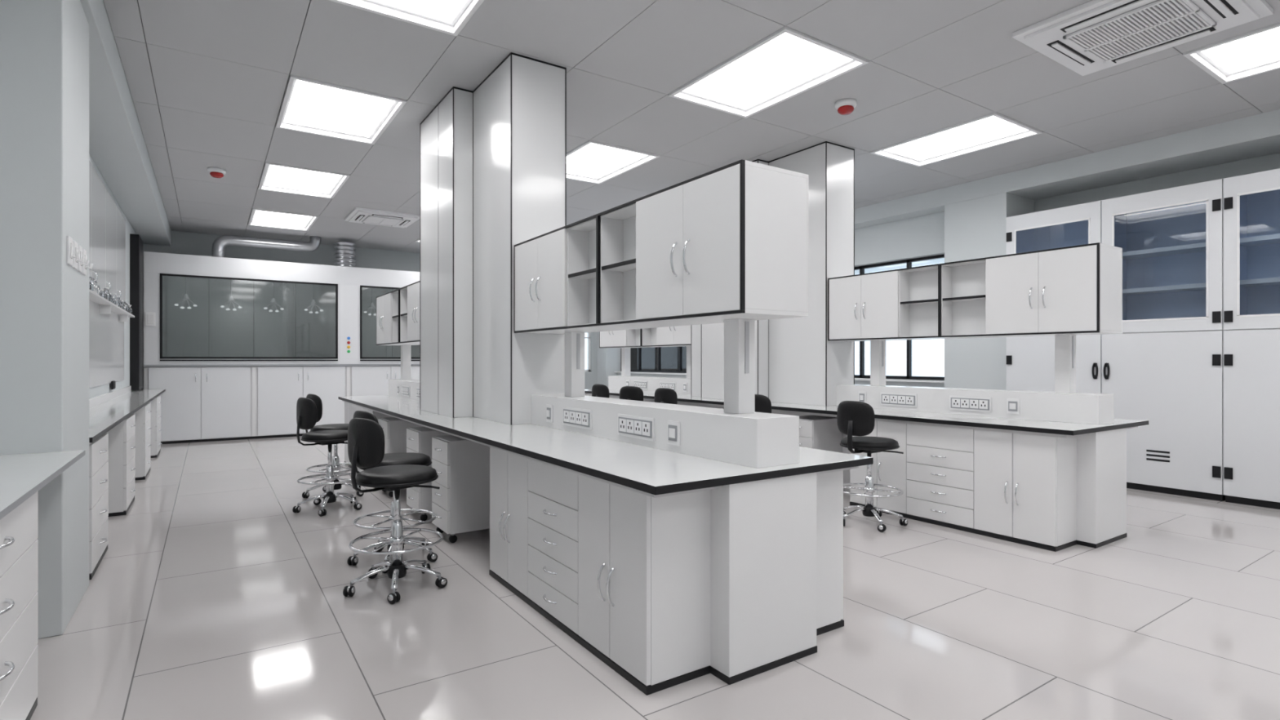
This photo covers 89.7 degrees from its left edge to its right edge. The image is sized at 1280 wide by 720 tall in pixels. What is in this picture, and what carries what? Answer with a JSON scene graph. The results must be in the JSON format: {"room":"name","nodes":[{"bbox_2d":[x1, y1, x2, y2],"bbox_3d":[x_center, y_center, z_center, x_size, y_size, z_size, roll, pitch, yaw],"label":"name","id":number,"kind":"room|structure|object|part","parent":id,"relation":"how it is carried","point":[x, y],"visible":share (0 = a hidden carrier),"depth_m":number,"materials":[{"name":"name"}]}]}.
{"room":"laboratory","nodes":[
{"label":"laboratory","id":0,"kind":"room"},
{"bbox_2d":[88,153,142,399],"bbox_3d":[-3.751,-0.502,3.807,0.200,3.504,15.900,0,0,-34],"label":"wall","id":1,"kind":"structure","parent":0,"point":[96,391],"depth_m":8.38,"materials":[{"name":"paint"}]},
{"bbox_2d":[88,160,125,310],"bbox_3d":[-4.887,-1.180,5.742,0.062,1.140,5.576,0,0,-34],"label":"wall panel","id":2,"kind":"object","parent":1,"relation":"attached to","point":[107,224],"visible":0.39,"depth_m":6.52,"materials":[{"name":"silver metal"}]},
{"bbox_2d":[88,288,134,387],"bbox_3d":[-4.863,-0.152,5.758,0.119,0.805,5.580,0,0,-34],"label":"wall shelf","id":3,"kind":"object","parent":1,"relation":"attached to","point":[107,319],"visible":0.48,"depth_m":6.52,"materials":[{"name":"white laminate"}]},
{"bbox_2d":[88,276,132,314],"bbox_3d":[-4.847,-0.627,5.778,0.052,0.143,5.439,0,0,-34],"label":"glass bottles","id":4,"kind":"object","parent":3,"relation":"on","point":[95,288],"visible":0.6,"depth_m":6.20,"materials":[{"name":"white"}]},
{"bbox_2d":[111,380,115,389],"bbox_3d":[-5.788,0.275,7.077,0.019,0.090,0.200,0,0,-34],"label":"wall socket","id":5,"kind":"object","parent":1,"relation":"attached to","point":[113,382],"visible":1,"depth_m":7.01,"materials":[{"name":"black plastic"}]},
{"bbox_2d":[80,0,170,245],"bbox_3d":[-3.509,-2.037,3.968,0.379,0.354,15.499,0,0,-34],"label":"ceiling beam","id":6,"kind":"structure","parent":1,"relation":"attached to","point":[117,147],"depth_m":5.50,"materials":[{"name":"paint"}]},
{"bbox_2d":[142,224,597,389],"bbox_3d":[-4.086,-0.502,13.028,9.500,3.504,0.200,0,0,-34],"label":"wall","id":7,"kind":"structure","parent":0,"point":[181,242],"depth_m":11.64,"materials":[{"name":"grey paint"}]},
{"bbox_2d":[584,332,590,371],"bbox_3d":[-2.057,-0.490,14.356,2.150,1.518,0.050,0,0,-34],"label":"window","id":8,"kind":"structure","parent":7,"relation":"in","point":[588,333],"depth_m":14.92,"materials":[{"name":"white"}]},
{"bbox_2d":[30,435,1279,719],"bbox_3d":[0.155,1.300,6.421,9.800,0.100,15.900,0,0,-34],"label":"floor","id":9,"kind":"structure","parent":0,"point":[211,598],"depth_m":3.01,"materials":[{"name":"tile"}]},
{"bbox_2d":[0,449,84,719],"bbox_3d":[-1.096,0.833,0.403,0.424,0.835,5.889,0,0,-34],"label":"workbench","id":10,"kind":"object","parent":9,"relation":"on","point":[22,476],"visible":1,"depth_m":2.13,"materials":[{"name":"white laminate"}]},
{"bbox_2d":[0,0,88,639],"bbox_3d":[-2.984,-0.304,3.153,0.346,3.109,0.780,0,0,-34],"label":"pilaster","id":11,"kind":"object","parent":9,"relation":"on","point":[44,44],"visible":0.81,"depth_m":2.90,"materials":[{"name":"paint"}]},
{"bbox_2d":[66,235,93,275],"bbox_3d":[-2.795,-0.515,3.222,0.042,0.130,0.505,0,0,-34],"label":"light switches","id":12,"kind":"object","parent":11,"relation":"attached to","point":[77,257],"visible":1,"depth_m":3.15,"materials":[{"name":"white plastic"}]},
{"bbox_2d":[88,385,165,579],"bbox_3d":[-5.182,0.800,6.466,0.376,0.900,7.169,0,0,-34],"label":"workbench","id":13,"kind":"object","parent":9,"relation":"on","point":[125,429],"visible":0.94,"depth_m":5.18,"materials":[{"name":"white laminate"}]},
{"bbox_2d":[129,233,142,390],"bbox_3d":[-7.087,-0.655,9.065,0.102,2.130,0.650,0,0,-34],"label":"tall cabinet","id":14,"kind":"object","parent":13,"relation":"on","point":[135,241],"visible":0.94,"depth_m":8.81,"materials":[{"name":"black"}]},
{"bbox_2d":[143,251,419,444],"bbox_3d":[-5.216,-0.169,11.348,5.547,2.837,1.036,0,0,-34],"label":"fume hood","id":15,"kind":"object","parent":9,"relation":"on","point":[233,345],"visible":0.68,"depth_m":10.56,"materials":[{"name":"white"}]},
{"bbox_2d":[212,235,320,257],"bbox_3d":[-6.174,-1.851,10.669,1.605,0.525,0.240,0,0,-34],"label":"duct","id":16,"kind":"object","parent":15,"relation":"on","point":[219,245],"visible":0.8,"depth_m":10.57,"materials":[{"name":"metal"}]},
{"bbox_2d":[333,240,355,266],"bbox_3d":[-5.167,-1.823,11.282,0.350,0.470,0.350,0,0,-34],"label":"duct","id":17,"kind":"object","parent":15,"relation":"on","point":[344,251],"visible":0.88,"depth_m":11.15,"materials":[{"name":"metal"}]},
{"bbox_2d":[292,397,361,516],"bbox_3d":[-2.613,0.777,5.405,0.520,0.945,0.526,0,0,40],"label":"stool","id":18,"kind":"object","parent":9,"relation":"on","point":[306,408],"visible":0.94,"depth_m":5.26,"materials":[{"name":"black leather"}]},
{"bbox_2d":[302,393,364,497],"bbox_3d":[-2.821,0.777,5.952,0.520,0.945,0.526,0,0,44],"label":"stool","id":19,"kind":"object","parent":9,"relation":"on","point":[335,460],"visible":0.55,"depth_m":5.84,"materials":[{"name":"black leather"}]},
{"bbox_2d":[346,410,437,573],"bbox_3d":[-1.542,0.777,4.041,0.520,0.945,0.526,0,0,44],"label":"stool","id":20,"kind":"object","parent":9,"relation":"on","point":[400,458],"visible":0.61,"depth_m":3.97,"materials":[{"name":"black leather"}]},
{"bbox_2d":[342,417,447,604],"bbox_3d":[-1.351,0.777,3.554,0.520,0.945,0.526,0,0,36],"label":"stool","id":21,"kind":"object","parent":9,"relation":"on","point":[366,437],"visible":1,"depth_m":3.41,"materials":[{"name":"black leather"}]},
{"bbox_2d":[377,417,423,497],"bbox_3d":[-2.223,0.900,6.075,0.448,0.700,0.370,0,0,-34],"label":"drawer pedestal","id":22,"kind":"object","parent":9,"relation":"on","point":[394,428],"visible":0.09,"depth_m":5.87,"materials":[{"name":"white"}]},
{"bbox_2d":[406,426,450,520],"bbox_3d":[-1.639,0.900,5.202,0.448,0.700,0.370,0,0,-34],"label":"drawer pedestal","id":23,"kind":"object","parent":9,"relation":"on","point":[419,439],"visible":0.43,"depth_m":4.99,"materials":[{"name":"white"}]},
{"bbox_2d":[431,435,489,542],"bbox_3d":[-1.238,0.900,4.604,0.448,0.700,0.370,0,0,-34],"label":"drawer pedestal","id":24,"kind":"object","parent":9,"relation":"on","point":[461,504],"visible":0.85,"depth_m":4.43,"materials":[{"name":"white"}]},
{"bbox_2d":[591,384,608,397],"bbox_3d":[-0.387,0.777,8.303,0.520,0.945,0.526,0,0,44],"label":"stool","id":25,"kind":"object","parent":9,"relation":"on","point":[597,390],"visible":0.12,"depth_m":8.09,"materials":[{"name":"black leather"}]},
{"bbox_2d":[337,378,873,695],"bbox_3d":[-1.305,0.746,5.398,1.221,1.008,6.711,0,0,-34],"label":"bench","id":26,"kind":"object","parent":9,"relation":"on","point":[719,552],"depth_m":2.70,"materials":[{"name":"white laminate"}]},
{"bbox_2d":[376,280,419,379],"bbox_3d":[-2.528,-0.274,7.218,0.418,1.030,2.278,0,0,-34],"label":"storage cabinet","id":27,"kind":"object","parent":26,"relation":"on","point":[397,311],"visible":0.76,"depth_m":7.45,"materials":[{"name":"white laminate"}]},
{"bbox_3d":[-2.373,0.352,7.133,0.285,0.115,1.450,0,0,-34],"label":"power outlet strip","id":28,"kind":"part","parent":26,"relation":"part of","materials":[{"name":"white plastic"}]},
{"bbox_2d":[419,52,566,424],"bbox_3d":[-1.291,-0.834,5.407,0.739,2.558,2.098,0,0,-34],"label":"column","id":29,"kind":"structure","parent":26,"relation":"on","point":[493,155],"depth_m":4.77,"materials":[{"name":"white"}]},
{"bbox_3d":[-0.107,0.352,3.748,0.285,0.115,1.450,0,0,-34],"label":"power outlet strip","id":30,"kind":"part","parent":26,"relation":"part of","materials":[{"name":"white plastic"}]},
{"bbox_2d":[514,159,808,413],"bbox_3d":[-0.088,-0.274,3.572,0.418,1.030,2.278,0,0,-34],"label":"storage cabinet","id":31,"kind":"object","parent":26,"relation":"on","point":[727,244],"visible":1,"depth_m":2.91,"materials":[{"name":"white laminate"}]},
{"bbox_2d":[619,386,643,400],"bbox_3d":[-0.037,0.777,7.717,0.520,0.945,0.526,0,0,26],"label":"stool","id":32,"kind":"object","parent":9,"relation":"on","point":[628,393],"visible":0.09,"depth_m":7.49,"materials":[{"name":"black leather"}]},
{"bbox_2d":[654,387,677,404],"bbox_3d":[0.388,0.777,7.197,0.520,0.945,0.526,0,0,41],"label":"stool","id":33,"kind":"object","parent":9,"relation":"on","point":[662,395],"visible":0.12,"depth_m":6.98,"materials":[{"name":"black leather"}]},
{"bbox_2d":[755,394,771,413],"bbox_3d":[1.165,0.777,5.912,0.526,0.945,0.520,0,0,-44],"label":"stool","id":34,"kind":"object","parent":9,"relation":"on","point":[762,403],"visible":0.07,"depth_m":5.68,"materials":[{"name":"black leather"}]},
{"bbox_2d":[799,415,842,453],"bbox_3d":[1.627,0.900,6.124,0.448,0.700,0.370,0,0,-34],"label":"drawer pedestal","id":35,"kind":"object","parent":9,"relation":"on","point":[815,432],"visible":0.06,"depth_m":5.96,"materials":[{"name":"white"}]},
{"bbox_2d":[584,375,1148,551],"bbox_3d":[1.377,0.746,7.192,1.221,1.008,6.711,0,0,-34],"label":"bench","id":36,"kind":"object","parent":9,"relation":"on","point":[1051,475],"depth_m":4.63,"materials":[{"name":"white laminate"}]},
{"bbox_2d":[599,324,690,378],"bbox_3d":[0.154,-0.274,9.013,0.418,1.030,2.278,0,0,-34],"label":"storage cabinet","id":37,"kind":"object","parent":36,"relation":"on","point":[678,335],"visible":0.34,"depth_m":8.96,"materials":[{"name":"white laminate"}]},
{"bbox_3d":[0.309,0.352,8.928,0.285,0.115,1.450,0,0,-34],"label":"power outlet strip","id":38,"kind":"part","parent":36,"relation":"part of","materials":[{"name":"white plastic"}]},
{"bbox_2d":[690,141,854,405],"bbox_3d":[1.391,-0.834,7.202,0.739,2.558,2.098,0,0,-34],"label":"column","id":39,"kind":"structure","parent":36,"relation":"on","point":[796,362],"depth_m":6.40,"materials":[{"name":"white"}]},
{"bbox_3d":[2.575,0.352,5.543,0.285,0.115,1.450,0,0,-34],"label":"power outlet strip","id":40,"kind":"part","parent":36,"relation":"part of","materials":[{"name":"white plastic"}]},
{"bbox_2d":[827,242,1122,393],"bbox_3d":[2.593,-0.274,5.367,0.418,1.030,2.278,0,0,-34],"label":"storage cabinet","id":41,"kind":"object","parent":36,"relation":"on","point":[1064,293],"visible":1,"depth_m":4.92,"materials":[{"name":"white laminate"}]},
{"bbox_2d":[836,400,907,532],"bbox_3d":[1.745,0.777,4.941,0.526,0.945,0.520,0,0,-38],"label":"stool","id":42,"kind":"object","parent":9,"relation":"on","point":[854,418],"visible":0.87,"depth_m":4.81,"materials":[{"name":"black leather"}]},
{"bbox_2d":[1006,178,1225,501],"bbox_3d":[4.851,-0.175,6.595,0.621,2.850,1.855,0,0,-34],"label":"storage cabinet","id":43,"kind":"object","parent":9,"relation":"on","point":[1165,369],"visible":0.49,"depth_m":6.20,"materials":[{"name":"white metal"}]},
{"bbox_2d":[1223,168,1279,509],"bbox_3d":[5.884,-0.175,5.052,0.621,2.850,1.855,0,0,-34],"label":"storage cabinet","id":44,"kind":"object","parent":9,"relation":"on","point":[1251,202],"visible":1,"depth_m":5.59,"materials":[{"name":"white metal"}]},
{"bbox_2d":[103,0,1279,253],"bbox_3d":[0.155,-2.214,6.421,9.800,0.200,15.900,0,0,-34],"label":"ceiling","id":45,"kind":"structure","parent":0,"point":[206,80],"depth_m":4.95,"materials":[{"name":"tile"}]},
{"bbox_2d":[207,166,226,177],"bbox_3d":[-4.686,-2.066,7.128,0.170,0.094,0.170,0,0,-34],"label":"smoke detector","id":46,"kind":"object","parent":45,"relation":"attached to","point":[215,172],"visible":1,"depth_m":7.08,"materials":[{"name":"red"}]},
{"bbox_2d":[248,204,319,231],"bbox_3d":[-5.405,-2.172,9.728,0.834,0.144,1.252,0,0,-34],"label":"ceiling light panel","id":47,"kind":"object","parent":45,"relation":"in","point":[258,217],"depth_m":10.05,"materials":[{"name":"white plastic"}]},
{"bbox_2d":[257,158,350,198],"bbox_3d":[-3.999,-2.172,7.627,0.834,0.144,1.252,0,0,-34],"label":"ceiling light panel","id":48,"kind":"object","parent":45,"relation":"in","point":[276,177],"depth_m":7.90,"materials":[{"name":"white plastic"}]},
{"bbox_2d":[275,71,406,144],"bbox_3d":[-2.593,-2.172,5.526,0.834,0.144,1.252,0,0,-34],"label":"ceiling light panel","id":49,"kind":"object","parent":45,"relation":"in","point":[308,105],"depth_m":5.68,"materials":[{"name":"white plastic"}]},
{"bbox_2d":[344,207,419,227],"bbox_3d":[-3.802,-2.080,9.512,0.900,0.068,0.900,0,0,-34],"label":"air conditioner","id":50,"kind":"object","parent":45,"relation":"in","point":[358,215],"depth_m":9.34,"materials":[{"name":"white plastic"}]},
{"bbox_2d":[328,0,484,36],"bbox_3d":[-1.187,-2.172,3.425,0.834,0.144,1.252,0,0,-34],"label":"ceiling light panel","id":51,"kind":"object","parent":45,"relation":"in","point":[446,16],"depth_m":3.98,"materials":[{"name":"white plastic"}]},
{"bbox_2d":[566,139,660,184],"bbox_3d":[-0.484,-2.172,6.938,0.834,0.144,1.252,0,0,-34],"label":"ceiling light panel","id":52,"kind":"object","parent":45,"relation":"in","point":[593,162],"depth_m":7.10,"materials":[{"name":"white plastic"}]},
{"bbox_2d":[668,26,868,118],"bbox_3d":[0.922,-2.172,4.837,0.834,0.144,1.252,0,0,-34],"label":"ceiling light panel","id":53,"kind":"object","parent":45,"relation":"in","point":[788,63],"depth_m":4.93,"materials":[{"name":"white plastic"}]},
{"bbox_2d":[835,97,856,115],"bbox_3d":[1.688,-2.066,5.281,0.170,0.094,0.170,0,0,-34],"label":"smoke detector","id":54,"kind":"object","parent":45,"relation":"attached to","point":[846,106],"visible":1,"depth_m":5.23,"materials":[{"name":"white"}]},
{"bbox_2d":[870,111,1042,166],"bbox_3d":[3.031,-2.172,6.248,0.834,0.144,1.252,0,0,-34],"label":"ceiling light panel","id":55,"kind":"object","parent":45,"relation":"in","point":[993,129],"depth_m":6.39,"materials":[{"name":"white plastic"}]},
{"bbox_2d":[1012,0,1273,75],"bbox_3d":[3.110,-2.080,4.019,1.020,0.068,1.020,0,0,-34],"label":"air conditioner","id":56,"kind":"object","parent":45,"relation":"attached to","point":[1093,36],"depth_m":3.99,"materials":[{"name":"white plastic"}]},
{"bbox_2d":[1182,22,1279,84],"bbox_3d":[4.437,-2.172,4.147,0.834,0.144,1.252,0,0,-34],"label":"ceiling light panel","id":57,"kind":"object","parent":45,"relation":"in","point":[1257,51],"depth_m":4.62,"materials":[{"name":"white plastic"}]},
{"bbox_2d":[597,109,1279,390],"bbox_3d":[3.770,-0.502,8.840,1.100,3.504,15.500,0,0,-34],"label":"wall","id":58,"kind":"structure","parent":0,"point":[964,221],"depth_m":7.38,"materials":[{"name":"paint"}]},
{"bbox_2d":[613,371,686,374],"bbox_3d":[0.554,0.277,13.305,0.280,0.024,3.700,0,0,-34],"label":"sill","id":59,"kind":"structure","parent":58,"relation":"attached to","point":[614,371],"depth_m":13.48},
{"bbox_2d":[630,346,686,373],"bbox_3d":[0.612,-0.553,13.344,0.060,1.632,3.700,0,0,-34],"label":"window","id":60,"kind":"structure","parent":58,"relation":"in","point":[651,359],"depth_m":13.63,"materials":[{"name":"black glass"}]},
{"bbox_2d":[854,253,944,380],"bbox_3d":[3.034,-0.553,9.725,0.060,1.632,3.810,0,0,-34],"label":"window","id":61,"kind":"structure","parent":58,"relation":"in","point":[908,262],"depth_m":8.77,"materials":[{"name":"black metal"}]},
{"bbox_2d":[854,377,944,382],"bbox_3d":[2.976,0.277,9.686,0.280,0.024,3.810,0,0,-34],"label":"sill","id":62,"kind":"structure","parent":58,"relation":"attached to","point":[855,379],"depth_m":8.55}
]}

